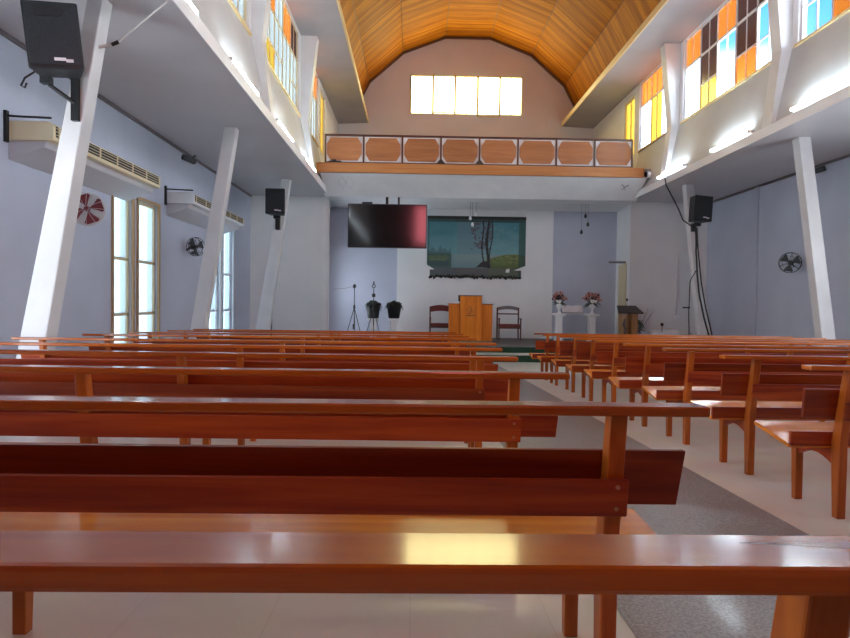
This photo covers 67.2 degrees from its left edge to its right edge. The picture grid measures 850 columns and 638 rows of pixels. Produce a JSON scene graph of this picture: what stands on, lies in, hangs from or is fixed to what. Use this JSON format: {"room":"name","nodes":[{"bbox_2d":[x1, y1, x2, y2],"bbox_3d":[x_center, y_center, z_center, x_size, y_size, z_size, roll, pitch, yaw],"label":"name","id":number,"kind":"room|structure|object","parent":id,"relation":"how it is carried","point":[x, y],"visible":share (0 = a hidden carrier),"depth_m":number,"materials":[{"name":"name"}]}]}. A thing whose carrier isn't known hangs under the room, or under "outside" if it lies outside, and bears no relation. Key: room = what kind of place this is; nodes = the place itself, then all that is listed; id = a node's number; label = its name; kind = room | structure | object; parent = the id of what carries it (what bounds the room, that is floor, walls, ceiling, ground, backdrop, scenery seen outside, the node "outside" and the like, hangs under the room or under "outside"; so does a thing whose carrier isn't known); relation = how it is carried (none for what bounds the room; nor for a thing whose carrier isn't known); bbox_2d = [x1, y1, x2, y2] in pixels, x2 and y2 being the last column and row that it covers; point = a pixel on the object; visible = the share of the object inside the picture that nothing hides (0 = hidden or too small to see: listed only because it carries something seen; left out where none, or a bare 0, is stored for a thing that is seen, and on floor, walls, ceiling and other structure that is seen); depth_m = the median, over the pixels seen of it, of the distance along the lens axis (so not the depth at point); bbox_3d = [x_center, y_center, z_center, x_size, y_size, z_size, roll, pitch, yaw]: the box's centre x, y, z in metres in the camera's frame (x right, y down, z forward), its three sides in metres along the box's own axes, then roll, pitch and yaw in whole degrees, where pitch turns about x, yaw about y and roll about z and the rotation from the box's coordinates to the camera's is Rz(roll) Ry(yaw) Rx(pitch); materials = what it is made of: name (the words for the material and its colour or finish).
{"room":"house of worship","nodes":[
{"label":"house of worship","id":0,"kind":"room"},
{"bbox_2d":[0,35,250,357],"bbox_3d":[-5.232,-1.091,8.287,0.200,5.170,22.800,1,1,-1],"label":"wall","id":1,"kind":"structure","parent":0,"point":[24,190],"depth_m":10.08,"materials":[{"name":"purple paint"}]},
{"bbox_2d":[3,110,159,200],"bbox_3d":[-4.843,-2.282,9.434,0.586,0.577,3.360,1,1,-1],"label":"air conditioner","id":2,"kind":"object","parent":1,"relation":"attached to","point":[33,144],"depth_m":8.76,"materials":[{"name":"beige plastic"}]},
{"bbox_2d":[76,191,106,225],"bbox_3d":[-4.778,-1.551,9.122,0.482,0.482,0.469,0,1,-15],"label":"wall fan","id":3,"kind":"object","parent":1,"relation":"attached to","point":[92,209],"visible":0.77,"depth_m":9.02,"materials":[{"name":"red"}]},
{"bbox_2d":[111,195,134,342],"bbox_3d":[-5.222,-0.682,10.963,0.145,3.020,0.830,1,1,-1],"label":"window","id":4,"kind":"structure","parent":1,"relation":"in","point":[119,207],"depth_m":11.11,"materials":[{"name":"beige"}]},
{"bbox_2d":[136,197,160,341],"bbox_3d":[-5.240,-0.709,12.013,0.145,3.020,1.010,1,1,-1],"label":"window","id":5,"kind":"structure","parent":1,"relation":"in","point":[145,213],"depth_m":12.14,"materials":[{"name":"beige"}]},
{"bbox_2d":[186,237,204,255],"bbox_3d":[-5.052,-1.563,13.899,0.472,0.412,0.412,2,2,37],"label":"wall fan","id":6,"kind":"object","parent":1,"relation":"attached to","point":[193,246],"visible":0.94,"depth_m":13.80,"materials":[{"name":"black plastic"}]},
{"bbox_2d":[164,186,243,233],"bbox_3d":[-4.933,-2.412,14.657,0.586,0.577,3.810,1,1,-1],"label":"air conditioner","id":7,"kind":"object","parent":1,"relation":"attached to","point":[188,207],"depth_m":13.26,"materials":[{"name":"paint"}]},
{"bbox_2d":[208,242,221,332],"bbox_3d":[-5.308,-0.833,15.970,0.145,3.270,1.010,1,1,-1],"label":"window","id":8,"kind":"structure","parent":1,"relation":"in","point":[213,314],"depth_m":16.36,"materials":[{"name":"white"}]},
{"bbox_2d":[222,230,234,332],"bbox_3d":[-5.328,-0.862,17.150,0.145,3.270,1.010,1,1,-1],"label":"window","id":9,"kind":"structure","parent":1,"relation":"in","point":[226,238],"depth_m":17.38,"materials":[{"name":"white"}]},
{"bbox_2d":[0,0,325,196],"bbox_3d":[-4.009,-3.510,8.247,2.580,0.100,22.800,1,1,-1],"label":"ceiling","id":10,"kind":"structure","parent":0,"point":[163,74],"depth_m":9.90,"materials":[{"name":"grey paint"}]},
{"bbox_2d":[190,0,320,178],"bbox_3d":[-3.039,-4.281,8.220,0.500,1.470,22.750,1,1,-1],"label":"wall","id":11,"kind":"structure","parent":0,"point":[218,16],"depth_m":10.70,"materials":[{"name":"paint"}]},
{"bbox_2d":[172,0,326,192],"bbox_3d":[-2.760,-3.520,8.168,0.115,0.182,22.600,1,1,-1],"label":"trim","id":12,"kind":"structure","parent":11,"relation":"attached to","point":[184,6],"depth_m":9.24,"materials":[{"name":"white paint"}]},
{"bbox_2d":[251,0,274,116],"bbox_3d":[-2.955,-5.454,11.768,0.440,3.540,0.320,1,1,-1],"label":"column","id":13,"kind":"structure","parent":0,"point":[260,9],"depth_m":11.63,"materials":[{"name":"paint"}]},
{"bbox_2d":[250,195,329,329],"bbox_3d":[-4.138,-1.257,19.607,2.380,4.970,0.200,1,1,-1],"label":"wall","id":14,"kind":"structure","parent":0,"point":[261,224],"depth_m":19.47,"materials":[{"name":"paint"}]},
{"bbox_2d":[270,205,326,335],"bbox_3d":[-3.966,-1.241,19.480,1.920,4.450,0.060,1,1,-1],"label":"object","id":15,"kind":"structure","parent":14,"relation":"in","point":[300,297],"depth_m":19.48,"materials":[{"name":"paint"}]},
{"bbox_2d":[246,0,337,161],"bbox_3d":[-3.217,-5.568,10.811,0.160,4.050,28.000,1,1,-1],"label":"wall","id":16,"kind":"structure","parent":0,"point":[330,124],"depth_m":19.80,"materials":[{"name":"paint"}]},
{"bbox_2d":[266,0,297,107],"bbox_3d":[-3.268,-6.234,14.234,0.070,2.090,4.362,1,1,-1],"label":"window","id":17,"kind":"structure","parent":16,"relation":"in","point":[282,35],"depth_m":14.81,"materials":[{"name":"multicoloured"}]},
{"bbox_2d":[310,74,316,138],"bbox_3d":[-3.340,-6.338,18.382,0.070,2.090,2.522,1,1,-1],"label":"window","id":18,"kind":"structure","parent":16,"relation":"in","point":[313,119],"depth_m":19.42,"materials":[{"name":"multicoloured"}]},
{"bbox_2d":[320,92,323,153],"bbox_3d":[-3.385,-5.864,20.630,0.060,2.750,1.050,1,1,-1],"label":"window","id":19,"kind":"structure","parent":16,"relation":"in","point":[321,97],"depth_m":20.91,"materials":[{"name":"beige"}]},
{"bbox_2d":[300,36,318,169],"bbox_3d":[-3.042,-5.579,16.796,0.440,3.540,0.320,1,1,-1],"label":"column","id":20,"kind":"structure","parent":0,"point":[309,44],"depth_m":16.63,"materials":[{"name":"paint"}]},
{"bbox_2d":[286,0,367,123],"bbox_3d":[-2.624,-7.260,10.778,1.300,0.150,28.000,1,1,-1],"label":"ceiling","id":21,"kind":"structure","parent":0,"point":[321,19],"depth_m":18.06,"materials":[{"name":"paint"}]},
{"bbox_2d":[340,0,368,92],"bbox_3d":[-2.385,-8.098,10.762,0.923,1.610,28.000,1,1,-1],"label":"vault","id":22,"kind":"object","parent":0,"point":[347,6],"visible":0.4,"depth_m":20.22,"materials":[{"name":"brown wood"}]},
{"bbox_2d":[353,0,402,80],"bbox_3d":[-1.303,-9.441,10.747,1.394,1.252,28.000,1,1,-1],"label":"vault","id":23,"kind":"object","parent":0,"point":[379,21],"visible":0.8,"depth_m":21.44,"materials":[{"name":"brown wood"}]},
{"bbox_2d":[0,362,849,637],"bbox_3d":[1.837,1.200,8.415,14.400,0.779,22.700,1,1,-1],"label":"floor","id":24,"kind":"structure","parent":0,"point":[55,614],"depth_m":2.42,"materials":[{"name":"beige tile"}]},
{"bbox_2d":[16,0,111,358],"bbox_3d":[-3.949,-1.196,6.905,1.041,4.458,0.220,1,1,-1],"label":"column","id":25,"kind":"structure","parent":24,"relation":"on","point":[42,316],"depth_m":6.81,"materials":[{"name":"paint"}]},
{"bbox_2d":[20,71,79,121],"bbox_3d":[-3.904,-2.338,6.652,0.560,0.500,0.116,0,1,-18],"label":"bracket","id":26,"kind":"object","parent":25,"relation":"attached to","point":[74,100],"visible":0.83,"depth_m":6.71,"materials":[{"name":"black metal"}]},
{"bbox_2d":[20,0,84,78],"bbox_3d":[-3.733,-2.809,6.461,0.550,0.703,0.427,0,2,-23],"label":"loudspeaker","id":27,"kind":"object","parent":26,"relation":"attached to","point":[52,35],"visible":1,"depth_m":6.30,"materials":[{"name":"black plastic"}]},
{"bbox_2d":[99,1,167,48],"bbox_3d":[-3.118,-3.168,6.855,0.771,0.566,0.052,1,1,-1],"label":"conduit","id":28,"kind":"object","parent":25,"relation":"attached to","point":[116,42],"visible":1,"depth_m":6.86,"materials":[{"name":"grey"}]},
{"bbox_2d":[189,127,238,338],"bbox_3d":[-3.996,-1.257,11.955,0.961,4.587,0.220,1,1,-1],"label":"column","id":29,"kind":"structure","parent":24,"relation":"on","point":[209,265],"depth_m":11.85,"materials":[{"name":"paint"}]},
{"bbox_2d":[0,342,501,446],"bbox_3d":[-1.716,0.624,5.269,4.630,0.850,0.575,1,0,-1],"label":"pew","id":30,"kind":"object","parent":24,"relation":"on","point":[240,363],"visible":0.29,"depth_m":5.08,"materials":[{"name":"brown"}]},
{"bbox_2d":[11,337,496,363],"bbox_3d":[-1.635,0.626,6.409,4.630,0.850,0.575,1,0,-1],"label":"pew","id":31,"kind":"object","parent":24,"relation":"on","point":[41,339],"visible":0.21,"depth_m":6.16,"materials":[{"name":"brown"}]},
{"bbox_2d":[0,349,517,447],"bbox_3d":[-1.753,0.625,4.179,4.630,0.850,0.575,1,0,1],"label":"pew","id":32,"kind":"object","parent":24,"relation":"on","point":[148,385],"visible":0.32,"depth_m":3.94,"materials":[{"name":"brown"}]},
{"bbox_2d":[255,179,291,335],"bbox_3d":[-4.055,-1.317,16.905,0.986,4.714,0.220,1,1,-1],"label":"column","id":33,"kind":"structure","parent":24,"relation":"on","point":[264,321],"depth_m":16.81,"materials":[{"name":"paint"}]},
{"bbox_2d":[273,216,280,229],"bbox_3d":[-3.850,-2.526,16.678,0.180,0.400,0.180,1,1,-1],"label":"bracket","id":34,"kind":"object","parent":33,"relation":"attached to","point":[277,218],"visible":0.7,"depth_m":16.64,"materials":[{"name":"black metal"}]},
{"bbox_2d":[265,188,284,215],"bbox_3d":[-3.798,-2.987,16.358,0.490,0.644,0.388,1,1,-1],"label":"loudspeaker","id":35,"kind":"object","parent":34,"relation":"attached to","point":[274,197],"visible":1,"depth_m":16.17,"materials":[{"name":"black plastic"}]},
{"bbox_2d":[82,333,476,355],"bbox_3d":[-1.712,0.626,7.828,4.630,0.850,0.575,1,0,-1],"label":"pew","id":36,"kind":"object","parent":24,"relation":"on","point":[246,350],"visible":0.23,"depth_m":7.63,"materials":[{"name":"brown"}]},
{"bbox_2d":[0,365,569,447],"bbox_3d":[-1.714,0.623,2.955,4.630,0.850,0.575,1,0,0],"label":"pew","id":37,"kind":"object","parent":24,"relation":"on","point":[86,425],"visible":0.4,"depth_m":2.73,"materials":[{"name":"brown"}]},
{"bbox_2d":[129,332,468,346],"bbox_3d":[-1.722,0.627,9.017,4.630,0.850,0.575,1,0,-1],"label":"pew","id":38,"kind":"object","parent":24,"relation":"on","point":[206,333],"visible":0.18,"depth_m":8.77,"materials":[{"name":"brown"}]},
{"bbox_2d":[167,330,462,342],"bbox_3d":[-1.724,0.628,10.309,4.630,0.850,0.575,1,0,-1],"label":"pew","id":39,"kind":"object","parent":24,"relation":"on","point":[167,330],"visible":0.1,"depth_m":10.03,"materials":[{"name":"brown"}]},
{"bbox_2d":[193,329,455,341],"bbox_3d":[-1.776,0.628,11.587,4.630,0.850,0.575,1,0,-1],"label":"pew","id":40,"kind":"object","parent":24,"relation":"on","point":[193,329],"visible":0.05,"depth_m":11.36,"materials":[{"name":"brown"}]},
{"bbox_2d":[0,396,710,637],"bbox_3d":[-1.587,0.623,1.895,4.630,0.850,0.575,1,0,-1],"label":"pew","id":41,"kind":"object","parent":24,"relation":"on","point":[44,486],"visible":0.77,"depth_m":1.73,"materials":[{"name":"brown"}]},
{"bbox_2d":[0,530,849,637],"bbox_3d":[-1.710,0.621,0.817,4.630,0.850,0.575,1,0,-1],"label":"pew","id":42,"kind":"object","parent":24,"relation":"on","point":[809,576],"visible":1,"depth_m":0.57,"materials":[{"name":"brown"}]},
{"bbox_2d":[476,347,554,362],"bbox_3d":[2.695,0.944,16.768,6.240,0.355,0.620,1,1,-1],"label":"steps","id":43,"kind":"structure","parent":24,"relation":"on","point":[522,353],"depth_m":17.00,"materials":[{"name":"green carpet"}]},
{"bbox_2d":[529,333,792,379],"bbox_3d":[4.276,0.707,11.750,4.660,0.850,0.575,1,0,-1],"label":"pew","id":44,"kind":"object","parent":24,"relation":"on","point":[539,344],"visible":0.3,"depth_m":11.54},
{"bbox_2d":[493,363,849,637],"bbox_3d":[1.263,1.089,6.742,1.250,0.497,19.380,1,1,-1],"label":"carpet runner","id":45,"kind":"object","parent":24,"relation":"on","point":[702,507],"depth_m":3.32,"materials":[{"name":"carpet"}]},
{"bbox_2d":[537,334,825,385],"bbox_3d":[4.264,0.707,10.787,4.660,0.850,0.575,1,0,-1],"label":"pew","id":46,"kind":"object","parent":24,"relation":"on","point":[548,346],"visible":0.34,"depth_m":10.58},
{"bbox_2d":[682,184,710,334],"bbox_3d":[7.218,-1.167,16.903,0.883,4.708,0.220,1,1,-1],"label":"column","id":47,"kind":"structure","parent":24,"relation":"on","point":[688,189],"depth_m":16.81,"materials":[{"name":"paint"}]},
{"bbox_2d":[688,195,712,222],"bbox_3d":[7.014,-2.800,16.328,0.521,0.667,0.388,1,1,-9],"label":"loudspeaker","id":48,"kind":"object","parent":47,"relation":"attached to","point":[701,207],"visible":1,"depth_m":16.15,"materials":[{"name":"black plastic"}]},
{"bbox_2d":[694,228,712,334],"bbox_3d":[7.229,-0.617,16.528,0.614,3.455,0.060,1,1,-1],"label":"cable","id":49,"kind":"object","parent":48,"relation":"hanging from","point":[696,229],"visible":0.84,"depth_m":16.50,"materials":[{"name":"black plastic"}]},
{"bbox_2d":[695,196,712,219],"bbox_3d":[7.043,-2.807,16.150,0.447,0.576,0.012,4,1,-9],"label":"grille","id":50,"kind":"object","parent":48,"relation":"attached to","point":[703,204],"depth_m":16.14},
{"bbox_2d":[551,336,849,392],"bbox_3d":[4.311,0.707,9.801,4.660,0.850,0.575,1,0,-1],"label":"pew","id":51,"kind":"object","parent":24,"relation":"on","point":[564,349],"visible":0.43,"depth_m":9.60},
{"bbox_2d":[565,338,849,400],"bbox_3d":[4.309,0.706,8.753,4.660,0.850,0.575,1,0,-1],"label":"pew","id":52,"kind":"object","parent":24,"relation":"on","point":[590,354],"visible":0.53,"depth_m":8.57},
{"bbox_2d":[584,340,849,401],"bbox_3d":[4.336,0.705,7.817,4.660,0.850,0.575,1,0,-1],"label":"pew","id":53,"kind":"object","parent":24,"relation":"on","point":[614,358],"visible":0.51,"depth_m":7.63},
{"bbox_2d":[608,343,849,426],"bbox_3d":[4.335,0.705,6.728,4.660,0.850,0.575,1,0,0],"label":"pew","id":54,"kind":"object","parent":24,"relation":"on","point":[647,364],"visible":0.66,"depth_m":6.55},
{"bbox_2d":[642,348,849,444],"bbox_3d":[4.381,0.705,5.793,4.660,0.850,0.575,1,0,-1],"label":"pew","id":55,"kind":"object","parent":24,"relation":"on","point":[690,372],"visible":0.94,"depth_m":5.61,"materials":[{"name":"wood"}]},
{"bbox_2d":[690,354,849,474],"bbox_3d":[4.382,0.704,4.682,4.660,0.850,0.575,1,0,0],"label":"pew","id":56,"kind":"object","parent":24,"relation":"on","point":[754,385],"visible":0.95,"depth_m":4.52,"materials":[{"name":"wood"}]},
{"bbox_2d":[754,364,849,518],"bbox_3d":[4.369,0.703,3.693,4.660,0.850,0.575,1,0,0],"label":"pew","id":57,"kind":"object","parent":24,"relation":"on","point":[831,440],"visible":1,"depth_m":3.54,"materials":[{"name":"wood"}]},
{"bbox_2d":[792,137,835,345],"bbox_3d":[7.404,-1.107,12.105,0.936,4.586,0.220,1,1,-1],"label":"column","id":58,"kind":"structure","parent":24,"relation":"on","point":[819,289],"depth_m":12.01,"materials":[{"name":"paint"}]},
{"bbox_2d":[0,28,849,202],"bbox_3d":[1.814,-3.480,13.250,14.000,0.050,12.600,1,1,-1],"label":"trim","id":59,"kind":"structure","parent":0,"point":[3,33],"depth_m":13.09,"materials":[{"name":"grey"}]},
{"bbox_2d":[401,0,449,50],"bbox_3d":[0.186,-10.311,10.751,1.685,0.733,28.000,1,1,-1],"label":"vault","id":60,"kind":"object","parent":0,"point":[423,21],"visible":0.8,"depth_m":22.65,"materials":[{"name":"brown wood"}]},
{"bbox_2d":[336,336,585,347],"bbox_3d":[1.651,0.947,19.236,9.680,0.540,4.350,1,1,-1],"label":"floor","id":61,"kind":"structure","parent":0,"point":[503,342],"depth_m":19.27,"materials":[{"name":"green carpet"}]},
{"bbox_2d":[367,318,378,334],"bbox_3d":[-1.624,0.293,19.989,0.340,0.640,0.340,1,1,-1],"label":"pedestal","id":62,"kind":"object","parent":61,"relation":"on","point":[368,319],"visible":0.62,"depth_m":19.89,"materials":[{"name":"white paint"}]},
{"bbox_2d":[364,300,381,317],"bbox_3d":[-1.620,-0.307,19.979,0.628,0.561,0.604,1,1,-1],"label":"potted plant","id":63,"kind":"object","parent":62,"relation":"on","point":[369,305],"visible":0.86,"depth_m":19.83,"materials":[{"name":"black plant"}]},
{"bbox_2d":[388,318,398,330],"bbox_3d":[-0.974,0.302,20.000,0.340,0.640,0.340,1,1,-1],"label":"pedestal","id":64,"kind":"object","parent":61,"relation":"on","point":[393,321],"visible":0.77,"depth_m":19.89,"materials":[{"name":"white paint"}]},
{"bbox_2d":[384,300,402,318],"bbox_3d":[-0.970,-0.301,19.971,0.652,0.567,0.608,1,1,-1],"label":"potted plant","id":65,"kind":"object","parent":64,"relation":"on","point":[394,307],"visible":1,"depth_m":19.82,"materials":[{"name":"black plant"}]},
{"bbox_2d":[429,305,448,337],"bbox_3d":[0.503,0.094,20.295,0.740,1.080,0.550,1,1,-1],"label":"armchair","id":66,"kind":"object","parent":61,"relation":"on","point":[435,307],"visible":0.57,"depth_m":20.51,"materials":[{"name":"brown wood"}]},
{"bbox_2d":[448,295,493,340],"bbox_3d":[1.391,-0.034,19.682,1.380,1.390,0.540,1,1,-1],"label":"pulpit","id":67,"kind":"object","parent":61,"relation":"on","point":[469,317],"visible":0.9,"depth_m":19.44,"materials":[{"name":"brown wood"}]},
{"bbox_2d":[496,306,521,339],"bbox_3d":[2.663,0.123,20.333,0.740,1.080,0.550,1,1,-1],"label":"armchair","id":68,"kind":"object","parent":61,"relation":"on","point":[499,326],"visible":0.98,"depth_m":20.55,"materials":[{"name":"brown wood"}]},
{"bbox_2d":[584,314,599,340],"bbox_3d":[5.226,0.274,20.056,0.380,0.860,0.380,1,1,-1],"label":"pedestal","id":69,"kind":"object","parent":61,"relation":"on","point":[591,317],"visible":0.65,"depth_m":19.96,"materials":[{"name":"white paint"}]},
{"bbox_2d":[582,292,601,313],"bbox_3d":[5.224,-0.507,20.071,0.718,0.702,0.643,1,1,-1],"label":"flower arrangement","id":70,"kind":"object","parent":69,"relation":"on","point":[592,302],"visible":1,"depth_m":19.98,"materials":[{"name":"pink plant"}]},
{"bbox_2d":[617,305,643,333],"bbox_3d":[5.923,0.179,18.655,0.738,1.138,0.460,1,1,-1],"label":"lectern","id":71,"kind":"object","parent":61,"relation":"on","point":[627,315],"visible":0.71,"depth_m":18.53,"materials":[{"name":"brown wood"}]},
{"bbox_2d":[338,39,592,164],"bbox_3d":[1.667,-7.878,24.943,10.600,6.900,0.200,1,1,-1],"label":"wall","id":72,"kind":"structure","parent":0,"point":[546,103],"depth_m":24.81,"materials":[{"name":"paint"}]},
{"bbox_2d":[336,0,368,122],"bbox_3d":[-1.956,-7.311,10.789,0.035,0.170,28.000,1,1,-1],"label":"trim","id":73,"kind":"structure","parent":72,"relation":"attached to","point":[337,1],"depth_m":17.96,"materials":[{"name":"brown"}]},
{"bbox_2d":[409,73,522,117],"bbox_3d":[1.591,-8.662,24.847,4.375,1.650,0.150,1,1,-1],"label":"window","id":74,"kind":"structure","parent":72,"relation":"in","point":[430,94],"depth_m":24.89,"materials":[{"name":"beige"}]},
{"bbox_2d":[362,36,574,107],"bbox_3d":[1.638,-9.225,24.759,9.199,3.321,0.100,1,1,-1],"label":"trim","id":75,"kind":"structure","parent":72,"relation":"attached to","point":[445,37],"depth_m":24.70,"materials":[{"name":"brown"}]},
{"bbox_2d":[561,0,668,126],"bbox_3d":[5.567,-7.213,10.920,0.035,0.170,28.000,1,1,-1],"label":"trim","id":76,"kind":"structure","parent":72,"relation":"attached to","point":[662,3],"depth_m":17.86,"materials":[{"name":"brown"}]},
{"bbox_2d":[329,208,616,338],"bbox_3d":[1.593,-1.426,21.502,10.100,4.570,0.200,1,1,-1],"label":"wall","id":77,"kind":"structure","parent":0,"point":[581,265],"depth_m":21.42,"materials":[{"name":"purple paint"}]},
{"bbox_2d":[446,0,500,36],"bbox_3d":[1.901,-10.595,10.773,1.779,0.118,28.000,1,1,-1],"label":"vault","id":78,"kind":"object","parent":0,"point":[466,18],"visible":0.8,"depth_m":23.03,"materials":[{"name":"brown wood"}]},
{"bbox_2d":[397,209,553,338],"bbox_3d":[1.667,-1.542,21.365,5.200,4.330,0.070,1,1,-1],"label":"wall","id":79,"kind":"structure","parent":0,"point":[532,293],"depth_m":21.34,"materials":[{"name":"paint"}]},
{"bbox_2d":[427,216,525,279],"bbox_3d":[1.719,-2.346,21.270,3.300,2.116,0.068,1,1,-1],"label":"mural","id":80,"kind":"object","parent":79,"relation":"attached to","point":[494,247],"visible":1,"depth_m":21.27,"materials":[{"name":"paint"}]},
{"bbox_2d":[330,200,629,211],"bbox_3d":[1.637,-3.671,20.671,10.100,0.100,1.950,1,1,-1],"label":"ceiling","id":81,"kind":"structure","parent":0,"point":[333,203],"depth_m":20.36,"materials":[{"name":"paint"}]},
{"bbox_2d":[318,171,651,204],"bbox_3d":[1.666,-3.927,18.899,9.890,0.700,1.580,1,1,-1],"label":"wall","id":82,"kind":"structure","parent":0,"point":[366,186],"depth_m":18.63,"materials":[{"name":"white paint"}]},
{"bbox_2d":[348,197,426,248],"bbox_3d":[-1.115,-2.862,18.998,2.340,1.510,0.080,1,1,-1],"label":"television","id":83,"kind":"object","parent":82,"relation":"hanging from","point":[370,225],"visible":1,"depth_m":18.96,"materials":[{"name":"black plastic"}]},
{"bbox_2d":[316,162,643,177],"bbox_3d":[1.569,-4.192,18.030,9.220,0.270,0.120,1,1,-1],"label":"fascia board","id":84,"kind":"object","parent":82,"relation":"attached to","point":[321,167],"visible":1,"depth_m":17.97,"materials":[{"name":"brown wood"}]},
{"bbox_2d":[325,134,632,167],"bbox_3d":[1.536,-4.733,18.056,8.704,0.810,0.060,1,1,-1],"label":"gallery railing","id":85,"kind":"object","parent":84,"relation":"on","point":[418,149],"visible":1,"depth_m":18.04,"materials":[{"name":"brown wood"}]},
{"bbox_2d":[491,0,556,53],"bbox_3d":[3.606,-10.266,10.810,1.685,0.733,28.000,1,1,-1],"label":"vault","id":86,"kind":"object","parent":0,"point":[520,24],"visible":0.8,"depth_m":22.61,"materials":[{"name":"brown wood"}]},
{"bbox_2d":[533,0,622,83],"bbox_3d":[5.072,-9.357,10.858,1.394,1.252,28.000,1,1,-1],"label":"vault","id":87,"kind":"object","parent":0,"point":[573,26],"visible":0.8,"depth_m":21.32,"materials":[{"name":"brown wood"}]},
{"bbox_2d":[566,0,660,104],"bbox_3d":[6.117,-7.987,10.911,0.923,1.610,28.000,1,1,-1],"label":"vault","id":88,"kind":"object","parent":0,"point":[631,14],"visible":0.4,"depth_m":19.81,"materials":[{"name":"brown wood"}]},
{"bbox_2d":[615,205,628,333],"bbox_3d":[6.455,-1.343,20.787,0.199,4.570,1.825,1,1,4],"label":"wall","id":89,"kind":"structure","parent":0,"point":[622,215],"depth_m":20.77,"materials":[{"name":"paint"}]},
{"bbox_2d":[609,261,626,333],"bbox_3d":[6.083,-0.557,20.578,0.573,2.520,1.113,1,1,5],"label":"door","id":90,"kind":"structure","parent":89,"relation":"in","point":[622,273],"depth_m":20.42,"materials":[{"name":"beige"}]},
{"bbox_2d":[563,0,724,128],"bbox_3d":[6.274,-7.144,10.934,1.380,0.150,28.000,1,1,-1],"label":"ceiling","id":91,"kind":"structure","parent":0,"point":[677,19],"depth_m":17.78,"materials":[{"name":"paint"}]},
{"bbox_2d":[627,202,707,334],"bbox_3d":[7.479,-1.105,19.810,2.380,4.970,0.200,1,1,-1],"label":"wall","id":92,"kind":"structure","parent":0,"point":[657,233],"depth_m":19.70,"materials":[{"name":"paint"}]},
{"bbox_2d":[660,43,680,178],"bbox_3d":[6.476,-5.455,16.963,0.440,3.540,0.320,1,1,-1],"label":"column","id":93,"kind":"structure","parent":0,"point":[670,52],"depth_m":16.81,"materials":[{"name":"paint"}]},
{"bbox_2d":[593,0,807,167],"bbox_3d":[6.860,-5.436,10.987,0.160,4.050,28.000,1,1,-1],"label":"wall","id":94,"kind":"structure","parent":0,"point":[612,126],"depth_m":19.97,"materials":[{"name":"paint"}]},
{"bbox_2d":[625,97,634,154],"bbox_3d":[6.692,-5.732,20.806,0.060,2.750,1.050,1,1,-1],"label":"window","id":95,"kind":"structure","parent":94,"relation":"in","point":[630,106],"depth_m":20.88,"materials":[{"name":"beige"}]},
{"bbox_2d":[640,64,663,148],"bbox_3d":[6.738,-6.206,18.558,0.070,2.090,2.522,1,1,-1],"label":"window","id":96,"kind":"structure","parent":94,"relation":"in","point":[652,90],"depth_m":18.81,"materials":[{"name":"yellow"}]},
{"bbox_2d":[679,61,770,123],"bbox_3d":[6.690,-5.039,14.446,0.050,0.040,4.440,1,1,-1],"label":"trim","id":97,"kind":"structure","parent":94,"relation":"attached to","point":[769,62],"depth_m":14.16,"materials":[{"name":"brown"}]},
{"bbox_2d":[684,0,769,118],"bbox_3d":[6.809,-6.102,14.410,0.070,2.090,4.362,1,1,-1],"label":"window","id":98,"kind":"structure","parent":94,"relation":"in","point":[703,45],"depth_m":14.56,"materials":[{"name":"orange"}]},
{"bbox_2d":[793,7,849,47],"bbox_3d":[6.776,-4.914,9.433,0.050,0.040,4.470,1,1,-1],"label":"trim","id":99,"kind":"structure","parent":94,"relation":"attached to","point":[847,10],"depth_m":10.83,"materials":[{"name":"brown"}]},
{"bbox_2d":[800,0,849,39],"bbox_3d":[6.895,-5.977,9.397,0.070,2.090,4.392,1,1,-1],"label":"window","id":100,"kind":"structure","parent":94,"relation":"in","point":[838,6],"depth_m":11.16,"materials":[{"name":"white"}]},
{"bbox_2d":[635,97,849,201],"bbox_3d":[7.758,-3.356,8.453,2.680,0.100,22.800,1,1,-1],"label":"ceiling","id":101,"kind":"structure","parent":0,"point":[771,157],"depth_m":13.82,"materials":[{"name":"grey paint"}]},
{"bbox_2d":[636,11,849,187],"bbox_3d":[6.749,-4.153,8.391,0.480,1.470,22.750,1,1,-1],"label":"wall","id":102,"kind":"structure","parent":0,"point":[821,62],"depth_m":12.77,"materials":[{"name":"paint"}]},
{"bbox_2d":[709,130,753,152],"bbox_3d":[6.384,-3.707,13.403,0.112,0.070,1.670,1,1,-1],"label":"fluorescent light","id":103,"kind":"object","parent":102,"relation":"attached to","point":[748,132],"visible":0.95,"depth_m":13.26,"materials":[{"name":"white plastic"}]},
{"bbox_2d":[635,85,849,197],"bbox_3d":[6.463,-3.399,8.330,0.115,0.182,22.600,1,1,-1],"label":"trim","id":104,"kind":"structure","parent":102,"relation":"attached to","point":[842,94],"depth_m":12.13,"materials":[{"name":"white paint"}]},
{"bbox_2d":[789,78,849,111],"bbox_3d":[6.436,-3.631,10.375,0.112,0.070,1.670,1,1,-1],"label":"fluorescent light","id":105,"kind":"object","parent":102,"relation":"attached to","point":[845,83],"visible":0.88,"depth_m":10.37,"materials":[{"name":"white plastic"}]},
{"bbox_2d":[762,0,792,127],"bbox_3d":[6.562,-5.329,11.935,0.440,3.540,0.320,1,1,-1],"label":"column","id":106,"kind":"structure","parent":0,"point":[780,12],"depth_m":11.81,"materials":[{"name":"paint"}]},
{"bbox_2d":[706,157,849,345],"bbox_3d":[8.964,-0.905,8.535,0.200,5.170,22.800,1,1,-1],"label":"wall","id":107,"kind":"structure","parent":0,"point":[784,308],"depth_m":15.96,"materials":[{"name":"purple paint"}]},
{"bbox_2d":[751,185,759,335],"bbox_3d":[8.701,-1.116,16.879,0.040,4.770,0.200,1,1,-1],"label":"trim","id":108,"kind":"structure","parent":107,"relation":"attached to","point":[756,190],"depth_m":16.83,"materials":[{"name":"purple paint"}]},
{"bbox_2d":[778,252,801,272],"bbox_3d":[8.457,-1.304,14.875,0.441,0.482,0.474,1,1,6],"label":"wall fan","id":109,"kind":"object","parent":107,"relation":"attached to","point":[784,257],"visible":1,"depth_m":14.79,"materials":[{"name":"black plastic"}]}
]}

